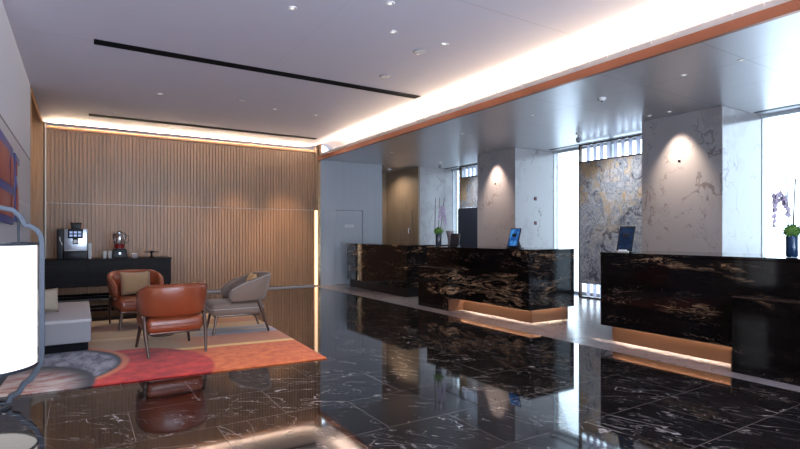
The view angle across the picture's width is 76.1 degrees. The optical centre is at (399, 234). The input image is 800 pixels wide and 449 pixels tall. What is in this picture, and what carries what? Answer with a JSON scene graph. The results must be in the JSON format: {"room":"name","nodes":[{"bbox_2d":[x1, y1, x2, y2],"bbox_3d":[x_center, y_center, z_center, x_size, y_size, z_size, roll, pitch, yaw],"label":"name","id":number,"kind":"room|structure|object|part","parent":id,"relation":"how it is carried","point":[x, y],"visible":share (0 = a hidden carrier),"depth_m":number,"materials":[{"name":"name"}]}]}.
{"room":"lobby","nodes":[
{"label":"lobby","id":0,"kind":"room"},
{"bbox_2d":[0,0,29,241],"bbox_3d":[-4.773,-0.480,6.256,0.150,3.660,3.770,0,0,-32],"label":"wall","id":1,"kind":"structure","parent":0,"point":[14,82],"depth_m":5.98,"materials":[{"name":"white paint"}]},
{"bbox_2d":[0,129,18,224],"bbox_3d":[-4.064,-0.550,5.313,0.032,0.880,2.020,0,0,-32],"label":"painting","id":2,"kind":"object","parent":1,"relation":"attached to","point":[9,161],"visible":0.86,"depth_m":5.13,"materials":[{"name":"multicoloured paint"}]},
{"bbox_2d":[30,85,30,241],"bbox_3d":[-6.291,-0.480,7.559,1.360,3.660,0.050,0,0,-32],"label":"trim","id":3,"kind":"structure","parent":1,"relation":"attached to","point":[30,85],"depth_m":7.89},
{"bbox_2d":[30,86,42,123],"bbox_3d":[-6.487,-2.285,9.135,0.024,0.050,2.930,0,0,-32],"label":"trim","id":4,"kind":"structure","parent":1,"relation":"attached to","point":[32,92],"depth_m":8.85,"materials":[{"name":"brown wood"}]},
{"bbox_2d":[31,95,40,121],"bbox_3d":[-7.099,-2.310,8.840,1.350,0.040,3.080,0,0,-32],"label":"wall","id":5,"kind":"structure","parent":0,"point":[34,114],"depth_m":9.63,"materials":[{"name":"brown wood"}]},
{"bbox_2d":[31,121,378,297],"bbox_3d":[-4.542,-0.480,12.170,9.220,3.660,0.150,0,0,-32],"label":"wall","id":6,"kind":"structure","parent":0,"point":[82,167],"depth_m":11.99,"materials":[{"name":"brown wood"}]},
{"bbox_2d":[45,122,46,258],"bbox_3d":[-7.232,-0.470,10.432,0.025,3.640,0.100,0,0,-32],"label":"trim","id":7,"kind":"structure","parent":6,"relation":"attached to","point":[45,122],"depth_m":10.39,"materials":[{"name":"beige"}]},
{"bbox_2d":[61,203,293,209],"bbox_3d":[-4.750,-0.655,12.000,5.846,0.009,0.058,0,0,-32],"label":"trim","id":8,"kind":"structure","parent":6,"relation":"attached to","point":[61,203],"depth_m":11.71,"materials":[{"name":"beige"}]},
{"bbox_2d":[46,127,314,152],"bbox_3d":[-4.717,-2.179,11.942,5.840,0.038,0.050,0,0,-32],"label":"trim","id":9,"kind":"structure","parent":6,"relation":"attached to","point":[52,128],"depth_m":11.62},
{"bbox_2d":[207,285,314,291],"bbox_3d":[-4.752,1.334,11.984,5.866,0.032,0.082,0,0,-32],"label":"baseboard","id":10,"kind":"structure","parent":6,"relation":"attached to","point":[298,285],"depth_m":13.08,"materials":[{"name":"grey plastic"}]},
{"bbox_2d":[315,210,316,284],"bbox_3d":[-2.225,0.335,13.532,0.057,1.970,0.060,0,0,-32],"label":"light strip","id":11,"kind":"object","parent":6,"relation":"attached to","point":[315,210],"visible":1,"depth_m":13.50,"materials":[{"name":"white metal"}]},
{"bbox_2d":[315,148,316,209],"bbox_3d":[-2.225,-1.480,13.532,0.057,1.660,0.060,0,0,-32],"label":"trim","id":12,"kind":"structure","parent":6,"relation":"attached to","point":[315,148],"depth_m":13.50,"materials":[{"name":"brown wood"}]},
{"bbox_2d":[316,156,320,285],"bbox_3d":[-2.169,-0.375,13.567,0.075,3.450,0.120,0,0,-32],"label":"trim","id":13,"kind":"structure","parent":6,"relation":"attached to","point":[318,157],"depth_m":13.52,"materials":[{"name":"gold metal"}]},
{"bbox_2d":[316,144,321,155],"bbox_3d":[-2.186,-2.305,13.722,0.060,0.410,0.320,0,0,-32],"label":"trim","id":14,"kind":"structure","parent":6,"relation":"attached to","point":[319,147],"depth_m":13.59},
{"bbox_2d":[336,210,361,283],"bbox_3d":[-1.392,0.334,14.055,0.808,2.012,0.118,0,0,-32],"label":"door","id":15,"kind":"structure","parent":6,"relation":"in","point":[348,223],"depth_m":13.98,"materials":[{"name":"grey paint"}]},
{"bbox_2d":[379,165,381,242],"bbox_3d":[-1.017,-0.325,15.321,0.100,3.350,1.750,0,0,-32],"label":"wall","id":16,"kind":"structure","parent":0,"point":[380,166],"depth_m":14.58,"materials":[{"name":"grey paint"}]},
{"bbox_2d":[382,173,385,242],"bbox_3d":[-0.907,-0.325,16.334,1.200,3.350,0.150,0,0,-32],"label":"wall","id":17,"kind":"structure","parent":0,"point":[383,174],"depth_m":16.49,"materials":[{"name":"beige wood"}]},
{"bbox_2d":[2,0,767,149],"bbox_3d":[-2.029,-2.485,3.862,11.060,0.730,17.100,0,0,-32],"label":"ceiling","id":18,"kind":"structure","parent":0,"point":[495,46],"depth_m":6.58,"materials":[{"name":"white paint"}]},
{"bbox_2d":[89,114,316,139],"bbox_3d":[-3.989,-2.306,11.024,4.660,0.008,0.176,0,0,-32],"label":"linear ceiling slot","id":19,"kind":"object","parent":18,"relation":"attached to","point":[96,115],"visible":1,"depth_m":10.84,"materials":[{"name":"black metal"}]},
{"bbox_2d":[94,39,420,98],"bbox_3d":[-1.675,-2.306,7.328,4.660,0.008,0.176,0,0,-32],"label":"linear ceiling slot","id":20,"kind":"object","parent":18,"relation":"attached to","point":[96,41],"visible":1,"depth_m":7.02,"materials":[{"name":"black metal"}]},
{"bbox_2d":[288,6,296,10],"bbox_3d":[-1.097,-2.307,5.200,0.092,0.006,0.092,0,0,-32],"label":"recessed light","id":21,"kind":"object","parent":18,"relation":"in","point":[292,8],"visible":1,"depth_m":5.20,"materials":[{"name":"white"}]},
{"bbox_2d":[379,74,390,77],"bbox_3d":[-0.221,-2.305,7.437,0.170,0.010,0.170,0,0,-32],"label":"ceiling speaker","id":22,"kind":"object","parent":18,"relation":"attached to","point":[383,75],"visible":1,"depth_m":7.42,"materials":[{"name":"grey plastic"}]},
{"bbox_2d":[385,1,394,5],"bbox_3d":[-0.099,-2.307,5.094,0.092,0.006,0.092,0,0,-32],"label":"recessed light","id":23,"kind":"object","parent":18,"relation":"in","point":[389,3],"visible":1,"depth_m":5.09,"materials":[{"name":"white metal"}]},
{"bbox_2d":[413,49,425,53],"bbox_3d":[0.244,-2.305,6.430,0.170,0.010,0.170,0,0,-32],"label":"ceiling speaker","id":24,"kind":"object","parent":18,"relation":"attached to","point":[416,51],"visible":1,"depth_m":6.41,"materials":[{"name":"grey plastic"}]},
{"bbox_2d":[0,284,799,448],"bbox_3d":[-0.874,1.410,5.824,15.100,0.120,19.200,0,0,-32],"label":"floor","id":25,"kind":"structure","parent":0,"point":[392,376],"depth_m":4.27,"materials":[{"name":"stone"}]},
{"bbox_2d":[0,205,44,411],"bbox_3d":[-3.249,0.556,3.936,0.762,1.589,0.762,0,0,13],"label":"floor lamp","id":26,"kind":"object","parent":25,"relation":"on","point":[18,260],"visible":1,"depth_m":3.92,"materials":[{"name":"white fabric"}]},
{"bbox_3d":[-3.056,-0.045,4.095,0.017,0.230,0.017,0,0,-10],"label":"support rod","id":27,"kind":"part","parent":26,"relation":"part of","materials":[{"name":"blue metal"}]},
{"bbox_3d":[-3.249,0.550,3.936,0.744,0.970,0.744,0,0,-32],"label":"lamp shade","id":28,"kind":"part","parent":26,"relation":"part of","materials":[{"name":"white fabric"}]},
{"bbox_2d":[45,256,171,300],"bbox_3d":[-5.910,0.910,10.399,2.260,0.880,0.680,0,0,-32],"label":"base cabinet","id":29,"kind":"object","parent":25,"relation":"on","point":[69,273],"visible":0.53,"depth_m":9.98,"materials":[{"name":"black wood"}]},
{"bbox_3d":[-6.364,0.750,9.731,0.722,0.480,0.009,0,0,-32],"label":"door","id":30,"kind":"part","parent":29,"relation":"part of","materials":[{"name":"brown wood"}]},
{"bbox_3d":[-5.910,1.225,10.399,2.180,0.050,0.600,0,0,-32],"label":"rail","id":31,"kind":"part","parent":29,"relation":"part of","materials":[{"name":"black wood"}]},
{"bbox_2d":[45,256,171,261],"bbox_3d":[-5.910,0.485,10.399,2.260,0.030,0.680,0,0,-32],"label":"countertop","id":32,"kind":"structure","parent":29,"relation":"on","point":[158,257],"depth_m":10.22,"materials":[{"name":"black wood"}]},
{"bbox_2d":[57,223,87,259],"bbox_3d":[-6.399,0.116,9.984,0.502,0.705,0.441,0,0,-30],"label":"coffee machine","id":33,"kind":"object","parent":32,"relation":"on","point":[71,243],"visible":1,"depth_m":9.84,"materials":[{"name":"silver metal"}]},
{"bbox_2d":[112,232,128,257],"bbox_3d":[-5.678,0.194,10.385,0.309,0.550,0.260,0,0,-32],"label":"blender","id":34,"kind":"object","parent":32,"relation":"on","point":[119,251],"visible":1,"depth_m":10.31,"materials":[{"name":"plastic"}]},
{"bbox_3d":[-5.697,0.374,10.379,0.270,0.190,0.240,0,0,-32],"label":"motor","id":35,"kind":"part","parent":34,"relation":"part of","materials":[{"name":"plastic"}]},
{"bbox_2d":[131,253,137,257],"bbox_3d":[-5.468,0.421,10.522,0.120,0.095,0.100,0,0,-32],"label":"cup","id":36,"kind":"object","parent":32,"relation":"on","point":[133,255],"visible":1,"depth_m":10.48,"materials":[{"name":"grey ceramic"}]},
{"bbox_3d":[-5.741,0.750,10.121,0.722,0.480,0.009,0,0,-32],"label":"door","id":37,"kind":"part","parent":29,"relation":"part of","materials":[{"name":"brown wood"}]},
{"bbox_3d":[-5.118,0.750,10.512,0.722,0.480,0.009,0,0,-32],"label":"door","id":38,"kind":"part","parent":29,"relation":"part of","materials":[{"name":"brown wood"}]},
{"bbox_2d":[0,313,326,397],"bbox_3d":[-3.050,1.343,6.604,2.899,0.012,4.028,0,0,-30],"label":"area rug","id":39,"kind":"object","parent":25,"relation":"on","point":[112,356],"visible":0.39,"depth_m":5.67,"materials":[{"name":"red carpet"}]},
{"bbox_2d":[37,301,91,354],"bbox_3d":[-4.370,1.149,6.484,0.752,0.373,1.840,0,0,-32],"label":"bench sofa","id":40,"kind":"object","parent":39,"relation":"on","point":[68,329],"visible":0.52,"depth_m":5.84,"materials":[{"name":"grey fabric"}]},
{"bbox_2d":[37,288,58,311],"bbox_3d":[-4.358,0.800,6.262,0.129,0.322,0.379,0,0,18],"label":"cushion","id":41,"kind":"object","parent":40,"relation":"on","point":[51,297],"visible":0.57,"depth_m":6.29,"materials":[{"name":"beige fabric"}]},
{"bbox_3d":[-4.370,0.984,6.484,0.752,0.043,1.840,0,0,-32],"label":"seat","id":42,"kind":"part","parent":40,"relation":"part of","materials":[{"name":"grey fabric"}]},
{"bbox_2d":[107,269,163,330],"bbox_3d":[-3.923,0.934,7.617,0.751,0.802,0.877,0,0,-39],"label":"armchair","id":43,"kind":"object","parent":39,"relation":"on","point":[125,304],"visible":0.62,"depth_m":7.45,"materials":[{"name":"brown leather"}]},
{"bbox_3d":[-4.333,1.115,7.624,0.048,0.440,0.177,0,0,-34],"label":"leg","id":44,"kind":"part","parent":43,"relation":"part of","materials":[{"name":"brown metal"}]},
{"bbox_3d":[-3.907,1.205,7.155,0.040,0.258,0.094,0,0,-2],"label":"leg","id":45,"kind":"part","parent":43,"relation":"part of","materials":[{"name":"brown metal"}]},
{"bbox_3d":[-3.874,0.999,7.556,0.596,0.175,0.700,0,0,-39],"label":"seat","id":46,"kind":"part","parent":43,"relation":"part of","materials":[{"name":"orange leather"}]},
{"bbox_3d":[-3.874,1.091,7.556,0.540,0.030,0.600,0,0,-39],"label":"seat frame","id":47,"kind":"part","parent":43,"relation":"part of","materials":[{"name":"brown metal"}]},
{"bbox_2d":[120,271,149,295],"bbox_3d":[-4.016,0.731,7.763,0.420,0.359,0.149,0,0,-39],"label":"cushion","id":48,"kind":"object","parent":43,"relation":"on","point":[131,283],"visible":0.8,"depth_m":7.70,"materials":[{"name":"beige fabric"}]},
{"bbox_3d":[-3.996,0.720,7.708,0.750,0.372,0.630,0,0,-39],"label":"backrest","id":49,"kind":"part","parent":43,"relation":"part of","materials":[{"name":"orange leather"}]},
{"bbox_2d":[151,333,173,336],"bbox_3d":[-3.176,1.097,6.825,0.570,0.468,0.570,0,0,-32],"label":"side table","id":50,"kind":"object","parent":39,"relation":"on","point":[162,335],"visible":0.09,"depth_m":6.70,"materials":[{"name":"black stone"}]},
{"bbox_2d":[135,282,207,358],"bbox_3d":[-2.659,0.934,5.935,0.751,0.802,0.877,0,0,-37],"label":"armchair","id":51,"kind":"object","parent":39,"relation":"on","point":[168,308],"visible":1,"depth_m":5.64,"materials":[{"name":"orange leather"}]},
{"bbox_3d":[-3.103,1.205,6.066,0.094,0.258,0.040,0,0,17],"label":"leg","id":52,"kind":"part","parent":51,"relation":"part of","materials":[{"name":"brown metal"}]},
{"bbox_3d":[-2.755,1.115,5.537,0.048,0.440,0.177,0,0,-41],"label":"leg","id":53,"kind":"part","parent":51,"relation":"part of","materials":[{"name":"brown metal"}]},
{"bbox_3d":[-2.706,0.999,5.998,0.596,0.175,0.700,0,0,-37],"label":"seat","id":54,"kind":"part","parent":51,"relation":"part of","materials":[{"name":"orange leather"}]},
{"bbox_3d":[-2.706,1.091,5.998,0.540,0.030,0.600,0,0,-37],"label":"seat frame","id":55,"kind":"part","parent":51,"relation":"part of","materials":[{"name":"brown metal"}]},
{"bbox_3d":[-2.590,0.720,5.842,0.750,0.372,0.630,0,0,-37],"label":"backrest","id":56,"kind":"part","parent":51,"relation":"part of","materials":[{"name":"orange leather"}]},
{"bbox_3d":[-2.250,1.115,5.912,0.048,0.440,0.177,0,0,-32],"label":"leg","id":57,"kind":"part","parent":51,"relation":"part of","materials":[{"name":"brown metal"}]},
{"bbox_2d":[205,272,270,335],"bbox_3d":[-2.267,0.934,7.216,0.877,0.802,0.751,0,0,-29],"label":"armchair","id":58,"kind":"object","parent":39,"relation":"on","point":[241,297],"visible":0.98,"depth_m":6.97,"materials":[{"name":"grey fabric"}]},
{"bbox_3d":[-2.725,1.205,7.283,0.094,0.258,0.040,0,0,8],"label":"leg","id":59,"kind":"part","parent":58,"relation":"part of","materials":[{"name":"brown metal"}]},
{"bbox_3d":[-2.458,1.205,6.795,0.040,0.258,0.094,0,0,25],"label":"leg","id":60,"kind":"part","parent":58,"relation":"part of","materials":[{"name":"brown metal"}]},
{"bbox_3d":[-2.336,0.999,7.178,0.700,0.175,0.596,0,0,-29],"label":"seat","id":61,"kind":"part","parent":58,"relation":"part of","materials":[{"name":"grey fabric"}]},
{"bbox_3d":[-2.336,1.091,7.178,0.600,0.030,0.540,0,0,-29],"label":"seat frame","id":62,"kind":"part","parent":58,"relation":"part of","materials":[{"name":"brown metal"}]},
{"bbox_3d":[-2.104,0.904,6.941,0.361,0.027,0.030,0,0,-26],"label":"arm rail","id":63,"kind":"part","parent":58,"relation":"part of","materials":[{"name":"brown metal"}]},
{"bbox_3d":[-2.165,0.720,7.272,0.630,0.372,0.750,0,0,-29],"label":"backrest","id":64,"kind":"part","parent":58,"relation":"part of","materials":[{"name":"grey fabric"}]},
{"bbox_2d":[246,272,256,280],"bbox_3d":[-2.134,0.711,7.288,0.154,0.346,0.360,0,0,-29],"label":"cushion","id":65,"kind":"object","parent":58,"relation":"on","point":[251,276],"visible":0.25,"depth_m":7.21,"materials":[{"name":"fabric"}]},
{"bbox_3d":[-1.886,1.115,7.066,0.177,0.440,0.048,0,0,-33],"label":"leg","id":66,"kind":"part","parent":58,"relation":"part of","materials":[{"name":"brown metal"}]},
{"bbox_2d":[347,243,447,296],"bbox_3d":[-0.133,0.785,12.506,1.158,1.130,2.908,0,0,-32],"label":"reception desk","id":67,"kind":"object","parent":25,"relation":"on","point":[389,268],"visible":0.8,"depth_m":11.74,"materials":[{"name":"black stone"}]},
{"bbox_3d":[-0.591,0.698,12.220,0.070,0.895,2.900,0,0,-32],"label":"panel","id":68,"kind":"part","parent":67,"relation":"part of","materials":[{"name":"black stone"}]},
{"bbox_3d":[-0.137,1.212,12.504,1.040,0.275,2.750,0,0,-32],"label":"kick plate","id":69,"kind":"part","parent":67,"relation":"part of","materials":[{"name":"brown wood"}]},
{"bbox_2d":[347,243,447,246],"bbox_3d":[-0.133,0.235,12.506,1.158,0.030,2.908,0,0,-32],"label":"countertop","id":70,"kind":"structure","parent":67,"relation":"on","point":[376,244],"depth_m":11.83,"materials":[{"name":"black stone"}]},
{"bbox_3d":[0.658,0.698,11.309,1.080,0.895,0.030,0,0,-32],"label":"panel","id":71,"kind":"part","parent":67,"relation":"part of","materials":[{"name":"black stone"}]},
{"bbox_2d":[458,207,476,245],"bbox_3d":[2.085,0.300,13.812,0.064,2.100,1.600,0,0,-32],"label":"wall display","id":72,"kind":"object","parent":25,"relation":"on","point":[467,217],"visible":0.23,"depth_m":14.11,"materials":[{"name":"plastic"}]},
{"bbox_2d":[459,164,476,207],"bbox_3d":[2.149,-0.300,13.917,0.085,3.300,1.610,0,0,-32],"label":"stone panel","id":73,"kind":"object","parent":25,"relation":"on","point":[467,185],"visible":0.15,"depth_m":14.27,"materials":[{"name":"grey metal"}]},
{"bbox_2d":[418,246,573,322],"bbox_3d":[1.578,0.785,9.040,1.218,1.130,2.696,0,0,-32],"label":"reception desk","id":74,"kind":"object","parent":25,"relation":"on","point":[525,284],"visible":0.99,"depth_m":8.28,"materials":[{"name":"black stone"}]},
{"bbox_2d":[433,198,446,245],"bbox_3d":[0.767,-0.256,10.010,0.220,0.951,0.237,0,0,42],"label":"vase","id":75,"kind":"object","parent":74,"relation":"on","point":[438,231],"visible":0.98,"depth_m":9.99,"materials":[{"name":"grey ceramic"}]},
{"bbox_2d":[446,231,453,245],"bbox_3d":[0.994,0.069,10.132,0.170,0.300,0.170,0,0,-32],"label":"tablet stand","id":76,"kind":"object","parent":74,"relation":"on","point":[448,233],"visible":0.6,"depth_m":10.08,"materials":[{"name":"grey plastic"}]},
{"bbox_2d":[450,234,459,246],"bbox_3d":[1.055,0.096,9.757,0.180,0.247,0.160,0,0,29],"label":"tablet stand","id":77,"kind":"object","parent":74,"relation":"on","point":[454,241],"visible":1,"depth_m":9.73,"materials":[{"name":"plastic"}]},
{"bbox_3d":[1.260,0.698,8.830,0.070,0.895,2.670,0,0,-32],"label":"panel","id":78,"kind":"part","parent":74,"relation":"part of","materials":[{"name":"black stone"}]},
{"bbox_2d":[427,246,573,251],"bbox_3d":[1.663,0.235,9.082,1.028,0.030,2.678,0,0,-32],"label":"countertop","id":79,"kind":"structure","parent":74,"relation":"on","point":[527,249],"depth_m":8.33,"materials":[{"name":"black stone"}]},
{"bbox_2d":[507,228,521,248],"bbox_3d":[1.906,0.053,8.416,0.248,0.331,0.200,0,0,-44],"label":"tablet stand","id":80,"kind":"object","parent":74,"relation":"on","point":[513,241],"visible":0.94,"depth_m":8.38,"materials":[{"name":"plastic"}]},
{"bbox_3d":[1.697,1.212,9.104,0.820,0.275,2.520,0,0,-32],"label":"kick plate","id":81,"kind":"part","parent":74,"relation":"part of","materials":[{"name":"brown metal"}]},
{"bbox_3d":[2.393,0.698,7.982,0.950,0.895,0.030,0,0,-32],"label":"panel","id":82,"kind":"part","parent":74,"relation":"part of","materials":[{"name":"black stone"}]},
{"bbox_2d":[477,147,558,247],"bbox_3d":[2.887,-0.325,12.575,1.458,3.350,1.310,0,0,-32],"label":"marble column","id":83,"kind":"structure","parent":25,"relation":"on","point":[509,180],"depth_m":12.07,"materials":[{"name":"stone"}]},
{"bbox_2d":[553,136,641,296],"bbox_3d":[4.537,-0.325,11.012,0.080,3.350,3.090,0,0,-32],"label":"window","id":84,"kind":"structure","parent":25,"relation":"on","point":[634,139],"depth_m":12.07,"materials":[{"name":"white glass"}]},
{"bbox_2d":[578,134,641,299],"bbox_3d":[4.383,-0.300,10.349,0.085,3.300,1.790,0,0,-32],"label":"wall panel","id":85,"kind":"object","parent":25,"relation":"on","point":[610,189],"visible":0.62,"depth_m":10.54,"materials":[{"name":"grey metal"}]},
{"bbox_2d":[600,251,799,385],"bbox_3d":[3.620,0.785,5.731,1.348,1.130,2.476,0,0,-32],"label":"reception desk","id":86,"kind":"object","parent":25,"relation":"on","point":[740,310],"visible":0.98,"depth_m":5.40,"materials":[{"name":"black stone"}]},
{"bbox_2d":[617,250,628,252],"bbox_3d":[2.779,0.201,6.377,0.040,0.036,0.140,0,0,-44],"label":"card holder","id":87,"kind":"object","parent":86,"relation":"on","point":[619,251],"visible":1,"depth_m":6.36,"materials":[{"name":"beige stone"}]},
{"bbox_2d":[616,226,637,251],"bbox_3d":[2.942,0.053,6.611,0.248,0.331,0.200,0,0,-44],"label":"tablet stand","id":88,"kind":"object","parent":86,"relation":"on","point":[626,236],"visible":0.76,"depth_m":6.57,"materials":[{"name":"plastic"}]},
{"bbox_3d":[3.722,1.212,5.823,0.950,0.275,2.270,0,0,-32],"label":"kick plate","id":89,"kind":"part","parent":86,"relation":"part of","materials":[{"name":"brown metal"}]},
{"bbox_2d":[600,251,799,261],"bbox_3d":[3.688,0.235,5.802,1.158,0.030,2.428,0,0,-32],"label":"countertop","id":90,"kind":"structure","parent":86,"relation":"on","point":[706,255],"depth_m":5.68,"materials":[{"name":"black stone"}]},
{"bbox_3d":[3.230,0.698,5.515,0.070,0.895,2.420,0,0,-32],"label":"panel","id":91,"kind":"part","parent":86,"relation":"part of","materials":[{"name":"black stone"}]},
{"bbox_2d":[771,178,799,256],"bbox_3d":[3.838,-0.171,5.047,0.310,0.780,0.203,0,0,-32],"label":"vase","id":92,"kind":"object","parent":86,"relation":"on","point":[792,232],"visible":0.99,"depth_m":5.06,"materials":[{"name":"blue ceramic"}]},
{"bbox_2d":[642,106,765,253],"bbox_3d":[5.231,-0.325,8.833,1.458,3.350,1.340,0,0,-32],"label":"marble column","id":93,"kind":"structure","parent":25,"relation":"on","point":[702,169],"depth_m":8.30,"materials":[{"name":"stone"}]},
{"bbox_2d":[761,109,799,253],"bbox_3d":[6.880,-0.325,7.270,0.080,3.350,3.060,0,0,-32],"label":"window","id":94,"kind":"structure","parent":25,"relation":"on","point":[794,111],"depth_m":8.56,"materials":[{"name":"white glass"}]},
{"bbox_2d":[386,167,419,243],"bbox_3d":[0.072,-0.325,15.768,0.060,3.350,1.850,0,0,-32],"label":"wall","id":95,"kind":"structure","parent":0,"point":[402,186],"depth_m":15.70,"materials":[{"name":"beige wood"}]},
{"bbox_2d":[397,210,412,243],"bbox_3d":[0.120,0.295,15.561,0.079,2.090,0.850,0,0,-32],"label":"door","id":96,"kind":"structure","parent":95,"relation":"in","point":[405,217],"depth_m":15.51,"materials":[{"name":"beige wood"}]},
{"bbox_2d":[420,167,452,244],"bbox_3d":[1.045,-0.325,15.580,1.390,3.350,0.500,0,0,-32],"label":"wall","id":97,"kind":"structure","parent":0,"point":[437,183],"depth_m":15.28,"materials":[{"name":"white stone"}]},
{"bbox_2d":[452,166,474,233],"bbox_3d":[2.327,-0.325,14.542,0.080,3.350,2.620,0,0,-32],"label":"window","id":98,"kind":"structure","parent":97,"relation":"in","point":[455,171],"depth_m":15.52,"materials":[{"name":"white glass"}]},
{"bbox_2d":[445,104,799,168],"bbox_3d":[5.706,-1.998,8.505,0.100,0.007,16.360,0,0,-32],"label":"trim","id":99,"kind":"structure","parent":97,"relation":"attached to","point":[796,104],"depth_m":10.45,"materials":[{"name":"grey metal"}]},
{"bbox_2d":[324,12,799,172],"bbox_3d":[3.643,-2.060,8.653,4.440,0.120,19.200,0,0,-32],"label":"ceiling","id":100,"kind":"structure","parent":0,"point":[769,77],"depth_m":7.71,"materials":[{"name":"metal"}]},
{"bbox_2d":[320,0,790,155],"bbox_3d":[2.374,-2.146,6.442,0.062,0.092,16.800,0,0,-32],"label":"light strip","id":101,"kind":"object","parent":100,"relation":"in","point":[770,3],"visible":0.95,"depth_m":6.24,"materials":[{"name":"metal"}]},
{"bbox_2d":[321,0,799,159],"bbox_3d":[2.360,-2.047,6.463,0.060,0.105,16.850,0,0,-32],"label":"trim","id":102,"kind":"structure","parent":100,"relation":"attached to","point":[791,7],"depth_m":6.08,"materials":[{"name":"orange metal"}]},
{"bbox_2d":[575,133,580,142],"bbox_3d":[3.505,-1.905,10.041,0.110,0.190,0.110,0,0,-32],"label":"security camera","id":103,"kind":"object","parent":100,"relation":"attached to","point":[578,139],"visible":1,"depth_m":10.01,"materials":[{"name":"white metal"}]},
{"bbox_2d":[598,97,605,101],"bbox_3d":[2.949,-1.972,7.463,0.120,0.055,0.120,0,0,-32],"label":"smoke detector","id":104,"kind":"object","parent":100,"relation":"attached to","point":[600,99],"visible":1,"depth_m":7.43,"materials":[{"name":"white plastic"}]},
{"label":"outside","id":105,"kind":"structure","parent":0,"visible":0},
{"bbox_2d":[568,248,799,292],"bbox_3d":[29.621,1.625,18.549,50.100,0.250,80.000,0,0,-32],"label":"ground","id":106,"kind":"structure","parent":105,"point":[576,250],"depth_m":22.88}
]}

